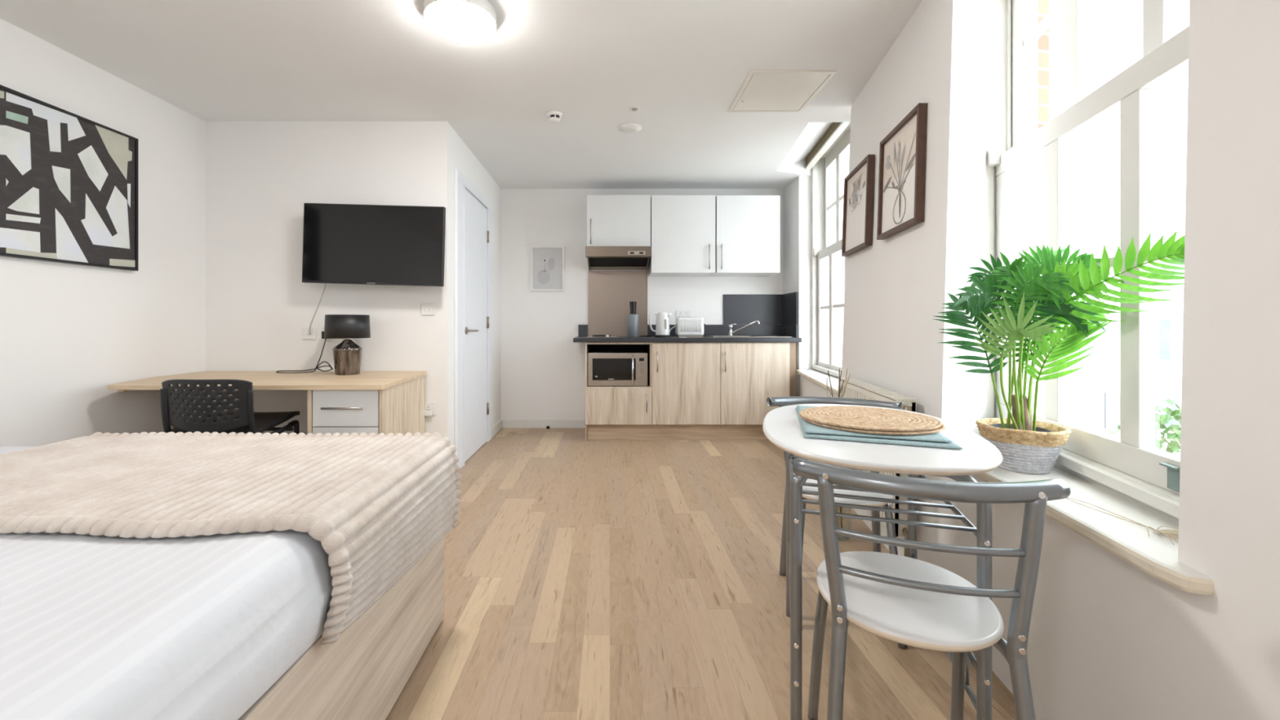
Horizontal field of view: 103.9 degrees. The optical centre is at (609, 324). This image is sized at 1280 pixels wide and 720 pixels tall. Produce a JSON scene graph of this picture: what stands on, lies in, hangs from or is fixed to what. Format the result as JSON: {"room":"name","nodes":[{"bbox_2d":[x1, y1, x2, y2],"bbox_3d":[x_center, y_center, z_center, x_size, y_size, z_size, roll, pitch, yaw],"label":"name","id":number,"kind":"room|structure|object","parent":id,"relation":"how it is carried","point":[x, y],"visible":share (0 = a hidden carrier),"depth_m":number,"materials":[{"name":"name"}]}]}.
{"room":"studio apartment","nodes":[
{"label":"studio apartment","id":0,"kind":"room"},
{"bbox_2d":[0,17,205,446],"bbox_3d":[-2.781,-0.185,1.625,0.150,2.430,7.050,0,0,0],"label":"wall","id":1,"kind":"structure","parent":0,"point":[68,332],"depth_m":2.69,"materials":[{"name":"paint"}]},
{"bbox_2d":[0,84,138,271],"bbox_3d":[-2.688,-0.678,2.307,0.033,0.747,1.053,0,0,0],"label":"abstract painting","id":2,"kind":"object","parent":1,"relation":"attached to","point":[69,181],"visible":1,"depth_m":2.45,"materials":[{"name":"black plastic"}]},
{"bbox_2d":[205,121,501,445],"bbox_3d":[-1.898,-0.185,4.172,1.616,2.430,1.656,0,0,0],"label":"wall","id":3,"kind":"structure","parent":0,"point":[260,176],"depth_m":3.34,"materials":[{"name":"paint"}]},
{"bbox_2d":[302,327,316,339],"bbox_3d":[-2.006,0.058,3.337,0.089,0.080,0.013,0,0,0],"label":"wall socket","id":4,"kind":"object","parent":3,"relation":"attached to","point":[306,335],"visible":1,"depth_m":3.33,"materials":[{"name":"white plastic"}]},
{"bbox_2d":[302,203,445,286],"bbox_3d":[-1.515,-0.512,3.267,0.909,0.532,0.150,0,0,0],"label":"television","id":5,"kind":"object","parent":3,"relation":"attached to","point":[343,243],"visible":1,"depth_m":3.19,"materials":[{"name":"black plastic"}]},
{"bbox_2d":[308,283,326,334],"bbox_3d":[-1.920,-0.103,3.295,0.176,0.342,0.024,0,0,25],"label":"cable","id":6,"kind":"object","parent":5,"relation":"hanging from","point":[325,283],"visible":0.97,"depth_m":3.31,"materials":[{"name":"plastic"}]},
{"bbox_2d":[421,302,435,315],"bbox_3d":[-1.214,-0.104,3.337,0.091,0.080,0.014,0,0,0],"label":"light switch","id":7,"kind":"object","parent":3,"relation":"attached to","point":[427,308],"visible":1,"depth_m":3.33,"materials":[{"name":"white plastic"}]},
{"bbox_2d":[425,402,435,414],"bbox_3d":[-1.210,0.560,3.337,0.094,0.085,0.013,0,0,0],"label":"wall socket","id":8,"kind":"object","parent":3,"relation":"attached to","point":[428,406],"visible":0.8,"depth_m":3.33,"materials":[{"name":"white plastic"}]},
{"bbox_2d":[424,410,432,416],"bbox_3d":[-1.210,0.589,3.322,0.058,0.036,0.016,0,0,0],"label":"plug","id":9,"kind":"object","parent":8,"relation":"attached to","point":[427,413],"visible":0.97,"depth_m":3.31,"materials":[{"name":"white plastic"}]},
{"bbox_2d":[454,168,491,469],"bbox_3d":[-1.054,-0.030,4.000,0.070,2.120,1.000,0,0,0],"label":"door","id":10,"kind":"structure","parent":3,"relation":"in","point":[473,221],"depth_m":3.89,"materials":[{"name":"paint"}]},
{"bbox_2d":[491,417,502,437],"bbox_3d":[-1.083,0.983,4.760,0.014,0.095,0.480,0,0,0],"label":"baseboard","id":11,"kind":"structure","parent":3,"relation":"attached to","point":[495,428],"depth_m":4.75,"materials":[{"name":"white paint"}]},
{"bbox_2d":[0,0,922,188],"bbox_3d":[-0.303,-1.410,1.550,5.206,0.440,7.300,0,0,0],"label":"ceiling","id":12,"kind":"structure","parent":0,"point":[684,63],"depth_m":2.66,"materials":[{"name":"paint"}]},
{"bbox_2d":[423,0,496,43],"bbox_3d":[-0.645,-1.319,2.160,0.302,0.082,0.302,0,0,0],"label":"ceiling light","id":13,"kind":"object","parent":12,"relation":"attached to","point":[465,21],"visible":1,"depth_m":2.11,"materials":[{"name":"white plastic"}]},
{"bbox_2d":[546,111,562,123],"bbox_3d":[-0.357,-1.334,3.230,0.104,0.052,0.104,0,0,0],"label":"smoke detector","id":14,"kind":"object","parent":12,"relation":"attached to","point":[554,117],"visible":1,"depth_m":3.20,"materials":[{"name":"white plastic"}]},
{"bbox_2d":[618,123,641,133],"bbox_3d":[0.138,-1.347,3.450,0.160,0.027,0.160,0,0,0],"label":"smoke detector","id":15,"kind":"object","parent":12,"relation":"in","point":[628,128],"visible":1,"depth_m":3.42,"materials":[{"name":"white plastic"}]},
{"bbox_2d":[629,106,639,111],"bbox_3d":[0.155,-1.353,3.140,0.068,0.015,0.068,0,0,0],"label":"ceiling sensor","id":16,"kind":"object","parent":12,"relation":"attached to","point":[632,108],"visible":1,"depth_m":3.13,"materials":[{"name":"white plastic"}]},
{"bbox_2d":[728,70,836,112],"bbox_3d":[0.984,-1.357,2.933,0.463,0.014,0.515,0,0,0],"label":"access hatch","id":17,"kind":"object","parent":12,"relation":"attached to","point":[762,91],"visible":1,"depth_m":2.89,"materials":[{"name":"paint"}]},
{"bbox_2d":[501,188,782,417],"bbox_3d":[-0.278,-0.185,5.075,5.156,2.430,0.150,0,0,0],"label":"wall","id":18,"kind":"structure","parent":0,"point":[543,370],"depth_m":5.00,"materials":[{"name":"paint"}]},
{"bbox_2d":[501,417,585,427],"bbox_3d":[-0.655,0.983,4.992,0.870,0.095,0.014,0,0,0],"label":"baseboard","id":19,"kind":"structure","parent":18,"relation":"attached to","point":[506,422],"depth_m":4.99,"materials":[{"name":"white paint"}]},
{"bbox_2d":[530,245,564,291],"bbox_3d":[-0.622,-0.560,4.989,0.337,0.453,0.019,0,0,0],"label":"framed print","id":20,"kind":"object","parent":18,"relation":"attached to","point":[547,262],"visible":1,"depth_m":4.99},
{"bbox_2d":[587,271,647,336],"bbox_3d":[0.078,-0.212,4.993,0.592,0.654,0.006,0,0,0],"label":"backsplash","id":21,"kind":"structure","parent":18,"relation":"attached to","point":[610,293],"depth_m":4.99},
{"bbox_2d":[585,246,651,271],"bbox_3d":[0.079,-0.627,4.770,0.602,0.175,0.452,0,0,0],"label":"hood","id":22,"kind":"object","parent":18,"relation":"attached to","point":[598,257],"visible":1,"depth_m":4.62,"materials":[{"name":"metal"}]},
{"bbox_2d":[586,195,650,246],"bbox_3d":[0.080,-0.961,4.802,0.592,0.486,0.388,0,0,0],"label":"upper cabinet","id":23,"kind":"object","parent":18,"relation":"attached to","point":[612,220],"visible":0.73,"depth_m":4.64,"materials":[{"name":"white laminate"}]},
{"bbox_2d":[648,195,715,276],"bbox_3d":[0.682,-0.843,4.802,0.595,0.719,0.388,0,0,0],"label":"upper cabinet","id":24,"kind":"object","parent":18,"relation":"attached to","point":[682,227],"visible":0.98,"depth_m":4.64,"materials":[{"name":"white laminate"}]},
{"bbox_2d":[675,311,690,316],"bbox_3d":[0.733,-0.110,4.993,0.147,0.060,0.013,0,0,0],"label":"wall socket","id":25,"kind":"object","parent":18,"relation":"attached to","point":[678,313],"visible":1,"depth_m":4.99,"materials":[{"name":"white plastic"}]},
{"bbox_2d":[709,195,780,276],"bbox_3d":[1.285,-0.842,4.802,0.589,0.717,0.388,0,0,0],"label":"upper cabinet","id":26,"kind":"object","parent":18,"relation":"attached to","point":[748,227],"visible":0.98,"depth_m":4.64,"materials":[{"name":"white laminate"}]},
{"bbox_2d":[723,292,797,324],"bbox_3d":[1.429,-0.152,4.798,0.597,0.300,0.396,0,0,0],"label":"panel","id":27,"kind":"object","parent":18,"relation":"attached to","point":[737,308],"visible":1,"depth_m":4.99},
{"bbox_2d":[385,427,1017,719],"bbox_3d":[-0.303,1.090,1.550,5.206,0.120,7.300,0,0,0],"label":"floor","id":28,"kind":"structure","parent":0,"point":[588,580],"depth_m":1.87,"materials":[{"name":"wood"}]},
{"bbox_2d":[0,446,444,719],"bbox_3d":[-1.590,0.708,1.051,2.061,0.621,1.390,0,0,0],"label":"bed","id":29,"kind":"object","parent":28,"relation":"on","point":[217,626],"visible":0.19,"depth_m":0.81,"materials":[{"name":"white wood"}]},
{"bbox_2d":[0,431,461,644],"bbox_3d":[-1.160,0.540,1.355,1.282,0.337,0.832,0,0,0],"label":"blanket","id":30,"kind":"object","parent":29,"relation":"on","point":[376,504],"visible":1,"depth_m":1.23,"materials":[{"name":"beige fabric"}]},
{"bbox_2d":[160,379,299,434],"bbox_3d":[-1.917,0.645,2.560,0.460,0.774,0.425,0,0,0],"label":"desk chair","id":31,"kind":"object","parent":28,"relation":"on","point":[244,420],"visible":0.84,"depth_m":2.37,"materials":[{"name":"black plastic"}]},
{"bbox_2d":[107,371,426,435],"bbox_3d":[-1.934,0.670,2.944,1.537,0.720,0.792,0,0,0],"label":"desk","id":32,"kind":"object","parent":28,"relation":"on","point":[377,402],"visible":0.61,"depth_m":2.65,"materials":[{"name":"brown wood"}]},
{"bbox_2d":[275,338,333,373],"bbox_3d":[-1.852,0.193,3.112,0.268,0.205,0.308,0,0,33],"label":"cable","id":33,"kind":"object","parent":32,"relation":"on","point":[317,364],"visible":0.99,"depth_m":3.06,"materials":[{"name":"black rubber"}]},
{"bbox_2d":[324,314,370,375],"bbox_3d":[-1.642,0.125,3.130,0.259,0.371,0.259,0,0,0],"label":"table lamp","id":34,"kind":"object","parent":32,"relation":"on","point":[347,355],"visible":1,"depth_m":3.06,"materials":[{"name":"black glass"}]},
{"bbox_2d":[585,342,651,424],"bbox_3d":[0.075,0.524,4.692,0.592,0.732,0.608,0,0,0],"label":"base cabinet","id":35,"kind":"object","parent":28,"relation":"on","point":[604,405],"visible":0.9,"depth_m":4.42,"materials":[{"name":"brown wood"}]},
{"bbox_2d":[587,351,647,386],"bbox_3d":[0.069,0.400,4.609,0.533,0.295,0.383,0,0,0],"label":"microwave","id":36,"kind":"object","parent":35,"relation":"in","point":[605,368],"visible":1,"depth_m":4.45,"materials":[{"name":"metal"}]},
{"bbox_2d":[573,324,801,342],"bbox_3d":[0.702,0.078,4.698,2.053,0.156,0.596,0,0,0],"label":"countertop","id":37,"kind":"structure","parent":35,"relation":"on","point":[792,331],"depth_m":4.64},
{"bbox_2d":[586,334,617,337],"bbox_3d":[-0.072,0.104,4.705,0.276,0.022,0.450,0,0,0],"label":"cooktop","id":38,"kind":"object","parent":37,"relation":"in","point":[593,335],"visible":1,"depth_m":4.52,"materials":[{"name":"metal"}]},
{"bbox_2d":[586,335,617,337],"bbox_3d":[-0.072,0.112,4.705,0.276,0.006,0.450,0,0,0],"label":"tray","id":39,"kind":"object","parent":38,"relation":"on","point":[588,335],"depth_m":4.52,"materials":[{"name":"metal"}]},
{"bbox_2d":[627,314,638,337],"bbox_3d":[0.212,0.009,4.620,0.100,0.211,0.100,0,0,0],"label":"knife block","id":40,"kind":"object","parent":37,"relation":"on","point":[633,319],"visible":0.94,"depth_m":4.58,"materials":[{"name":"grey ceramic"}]},
{"bbox_2d":[629,301,631,314],"bbox_3d":[0.192,-0.159,4.608,0.021,0.121,0.019,0,0,0],"label":"kitchen knife","id":41,"kind":"object","parent":40,"relation":"on","point":[630,302],"visible":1,"depth_m":4.60,"materials":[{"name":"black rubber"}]},
{"bbox_2d":[631,301,634,314],"bbox_3d":[0.212,-0.159,4.632,0.020,0.121,0.019,0,0,0],"label":"kitchen knife","id":42,"kind":"object","parent":40,"relation":"on","point":[633,302],"visible":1,"depth_m":4.63,"materials":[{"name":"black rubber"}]},
{"bbox_2d":[634,301,636,314],"bbox_3d":[0.235,-0.159,4.610,0.022,0.121,0.019,0,0,0],"label":"kitchen knife","id":43,"kind":"object","parent":40,"relation":"on","point":[635,302],"visible":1,"depth_m":4.60,"materials":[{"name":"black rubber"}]},
{"bbox_2d":[648,311,671,337],"bbox_3d":[0.469,-0.001,4.607,0.188,0.232,0.144,0,0,-35],"label":"kettle","id":44,"kind":"object","parent":37,"relation":"on","point":[662,327],"visible":1,"depth_m":4.57,"materials":[{"name":"white plastic"}]},
{"bbox_2d":[675,317,705,337],"bbox_3d":[0.749,0.024,4.643,0.263,0.183,0.174,0,0,0],"label":"toaster","id":45,"kind":"object","parent":37,"relation":"on","point":[684,326],"visible":0.99,"depth_m":4.56,"materials":[{"name":"white plastic"}]},
{"bbox_2d":[728,320,759,335],"bbox_3d":[1.278,0.034,4.771,0.296,0.147,0.050,0,0,23],"label":"mixer tap","id":46,"kind":"object","parent":37,"relation":"on","point":[731,332],"visible":1,"depth_m":4.79,"materials":[{"name":"silver metal"}]},
{"bbox_2d":[704,335,791,337],"bbox_3d":[1.277,0.110,4.700,0.698,0.010,0.460,0,0,0],"label":"sink","id":47,"kind":"object","parent":37,"relation":"in","point":[704,335],"visible":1,"depth_m":4.52,"materials":[{"name":"metal"}]},
{"bbox_2d":[585,424,768,440],"bbox_3d":[0.705,0.961,4.487,1.851,0.139,0.125,0,0,0],"label":"plinth","id":48,"kind":"object","parent":28,"relation":"on","point":[593,432],"visible":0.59,"depth_m":4.46,"materials":[{"name":"brown wood"}]},
{"bbox_2d":[651,342,719,424],"bbox_3d":[0.675,0.524,4.692,0.607,0.732,0.608,0,0,0],"label":"base cabinet","id":49,"kind":"object","parent":28,"relation":"on","point":[686,375],"visible":0.89,"depth_m":4.42,"materials":[{"name":"brown wood"}]},
{"bbox_2d":[720,342,789,424],"bbox_3d":[1.285,0.524,4.692,0.613,0.732,0.608,0,0,0],"label":"base cabinet","id":50,"kind":"object","parent":28,"relation":"on","point":[751,373],"visible":0.75,"depth_m":4.42,"materials":[{"name":"brown wood"}]},
{"bbox_2d":[789,342,795,396],"bbox_3d":[1.627,0.594,4.479,0.066,0.872,0.018,0,0,0],"label":"filler panel","id":51,"kind":"object","parent":28,"relation":"on","point":[792,344],"visible":0.5,"depth_m":4.47,"materials":[{"name":"brown wood"}]},
{"bbox_2d":[766,396,906,648],"bbox_3d":[0.819,0.660,1.828,0.477,0.746,0.404,0,0,19],"label":"bistro chair","id":52,"kind":"object","parent":28,"relation":"on","point":[780,402],"visible":0.36,"depth_m":1.89,"materials":[{"name":"silver metal"}]},
{"bbox_2d":[762,404,1003,719],"bbox_3d":[0.722,0.660,1.424,0.559,0.740,0.843,0,0,18],"label":"bistro table","id":53,"kind":"object","parent":28,"relation":"on","point":[781,426],"visible":0.62,"depth_m":1.19,"materials":[{"name":"laminate"}]},
{"bbox_2d":[795,407,962,449],"bbox_3d":[0.726,0.285,1.438,0.342,0.008,0.488,0,0,18],"label":"folded napkin","id":54,"kind":"object","parent":53,"relation":"on","point":[952,445],"visible":0.12,"depth_m":1.23,"materials":[{"name":"green fabric"}]},
{"bbox_2d":[796,405,951,442],"bbox_3d":[0.726,0.277,1.450,0.328,0.007,0.450,0,0,18],"label":"folded napkin","id":55,"kind":"object","parent":54,"relation":"on","point":[808,427],"visible":0.24,"depth_m":1.26,"materials":[{"name":"green fabric"}]},
{"bbox_2d":[800,416,945,435],"bbox_3d":[0.731,0.270,1.412,0.360,0.007,0.360,0,0,0],"label":"placemat","id":56,"kind":"object","parent":55,"relation":"on","point":[943,427],"visible":0.06,"depth_m":1.26,"materials":[{"name":"beige wicker"}]},
{"bbox_2d":[798,405,942,431],"bbox_3d":[0.727,0.262,1.418,0.360,0.007,0.360,0,0,0],"label":"placemat","id":57,"kind":"object","parent":56,"relation":"on","point":[865,418],"visible":1,"depth_m":1.38,"materials":[{"name":"beige wicker"}]},
{"bbox_2d":[792,457,1071,719],"bbox_3d":[0.645,0.660,1.077,0.477,0.746,0.404,0,0,19],"label":"bistro chair","id":58,"kind":"object","parent":28,"relation":"on","point":[898,598],"visible":1,"depth_m":0.98,"materials":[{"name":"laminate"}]},
{"bbox_3d":[1.105,0.755,2.420,0.119,0.550,0.119,0,0,0],"label":"glass vase","id":59,"kind":"object","parent":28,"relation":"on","visible":0},
{"bbox_2d":[826,368,850,535],"bbox_3d":[1.095,0.610,2.413,0.123,0.801,0.077,0,0,0],"label":"dry stems","id":60,"kind":"object","parent":59,"relation":"in","point":[845,385],"visible":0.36,"depth_m":2.41,"materials":[{"name":"brown plant"}]},
{"bbox_2d":[782,0,1279,719],"bbox_3d":[1.451,-0.315,1.470,0.630,2.690,7.245,0,0,10],"label":"wall","id":61,"kind":"structure","parent":0,"point":[1108,638],"depth_m":0.99,"materials":[{"name":"paint"}]},
{"bbox_2d":[795,369,838,395],"bbox_3d":[1.692,0.427,3.810,0.279,0.035,1.580,0,0,11],"label":"window sill","id":62,"kind":"structure","parent":61,"relation":"attached to","point":[817,377],"depth_m":3.82,"materials":[{"name":"white paint"}]},
{"bbox_2d":[811,122,850,377],"bbox_3d":[1.874,-0.573,3.873,0.252,1.995,1.462,0,0,8],"label":"window","id":63,"kind":"structure","parent":61,"relation":"in","point":[828,173],"depth_m":4.48,"materials":[{"name":"white paint"}]},
{"bbox_2d":[805,122,849,169],"bbox_3d":[1.706,-1.500,3.855,0.054,0.179,1.452,0,0,8],"label":"rolled blind","id":64,"kind":"object","parent":63,"relation":"attached to","point":[836,129],"visible":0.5,"depth_m":3.97,"materials":[{"name":"fabric"}]},
{"bbox_2d":[841,154,875,256],"bbox_3d":[1.406,-0.656,2.849,0.050,0.478,0.456,0,0,10],"label":"framed print","id":65,"kind":"object","parent":61,"relation":"attached to","point":[858,197],"visible":1,"depth_m":2.81,"materials":[{"name":"beige paper"}]},
{"bbox_2d":[837,377,916,556],"bbox_3d":[1.237,0.658,2.389,0.094,0.725,0.901,0,0,10],"label":"radiator","id":66,"kind":"object","parent":61,"relation":"attached to","point":[855,388],"visible":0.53,"depth_m":2.10,"materials":[{"name":"metal"}]},
{"bbox_2d":[876,102,927,239],"bbox_3d":[1.297,-0.656,2.239,0.048,0.478,0.457,0,0,10],"label":"framed print","id":67,"kind":"object","parent":61,"relation":"attached to","point":[902,152],"visible":1,"depth_m":2.19,"materials":[{"name":"beige paper"}]},
{"bbox_2d":[835,0,1049,413],"bbox_3d":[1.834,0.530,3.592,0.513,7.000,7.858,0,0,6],"label":"trim","id":68,"kind":"structure","parent":61,"relation":"attached to","point":[1043,6],"depth_m":2.09,"materials":[{"name":"paint"}]},
{"bbox_2d":[986,0,1189,523],"bbox_3d":[1.459,-0.458,1.445,0.245,1.805,1.272,0,0,16],"label":"window","id":69,"kind":"structure","parent":61,"relation":"in","point":[1129,466],"depth_m":1.51,"materials":[{"name":"white paint"}]},
{"bbox_2d":[973,465,1213,595],"bbox_3d":[1.234,0.457,1.438,0.283,0.034,1.206,0,0,16],"label":"window sill","id":70,"kind":"structure","parent":61,"relation":"attached to","point":[1154,554],"depth_m":1.10,"materials":[{"name":"white paint"}]},
{"bbox_2d":[933,230,1184,474],"bbox_3d":[1.248,0.095,1.329,0.459,0.688,0.567,0,0,-30],"label":"potted palm","id":71,"kind":"object","parent":70,"relation":"on","point":[1025,446],"visible":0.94,"depth_m":1.42,"materials":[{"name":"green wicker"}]},
{"bbox_2d":[988,423,1053,432],"bbox_3d":[1.257,0.368,1.535,0.156,0.101,0.156,0,0,0],"label":"soil","id":72,"kind":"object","parent":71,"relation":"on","point":[1006,428],"depth_m":1.52,"materials":[{"name":"black soil"}]},
{"bbox_2d":[982,435,1062,474],"bbox_3d":[1.262,0.393,1.535,0.196,0.093,0.196,0,0,0],"label":"rope basket","id":73,"kind":"object","parent":71,"relation":"on","point":[1032,456],"depth_m":1.46,"materials":[{"name":"grey fabric"}]},
{"bbox_2d":[1065,497,1178,544],"bbox_3d":[1.178,0.430,1.101,0.142,0.014,0.379,0,0,0],"label":"dried grass","id":74,"kind":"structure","parent":70,"relation":"on","point":[1163,532],"depth_m":1.05,"materials":[{"name":"beige plant"}]},
{"label":"outside","id":75,"kind":"structure","parent":0,"visible":0},
{"bbox_3d":[31.100,4.280,25.000,57.800,0.100,70.000,0,0,0],"label":"ground","id":76,"kind":"structure","parent":75,"visible":0},
{"bbox_2d":[1070,356,1182,456],"bbox_3d":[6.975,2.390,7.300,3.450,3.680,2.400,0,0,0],"label":"window pane","id":77,"kind":"object","parent":76,"relation":"on","point":[1095,388],"visible":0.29,"depth_m":6.14,"materials":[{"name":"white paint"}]},
{"bbox_2d":[1070,306,1183,360],"bbox_3d":[24.000,1.830,20.250,20.400,4.800,7.900,0,0,0],"label":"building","id":78,"kind":"structure","parent":76,"relation":"on","point":[1168,321],"depth_m":16.42,"materials":[{"name":"white"}]},
{"bbox_2d":[1108,398,1181,453],"bbox_3d":[5.296,2.460,4.604,1.637,3.556,1.427,0,0,0],"label":"leafy bush","id":79,"kind":"object","parent":76,"relation":"on","point":[1172,446],"visible":0.02,"depth_m":4.61,"materials":[{"name":"green plant"}]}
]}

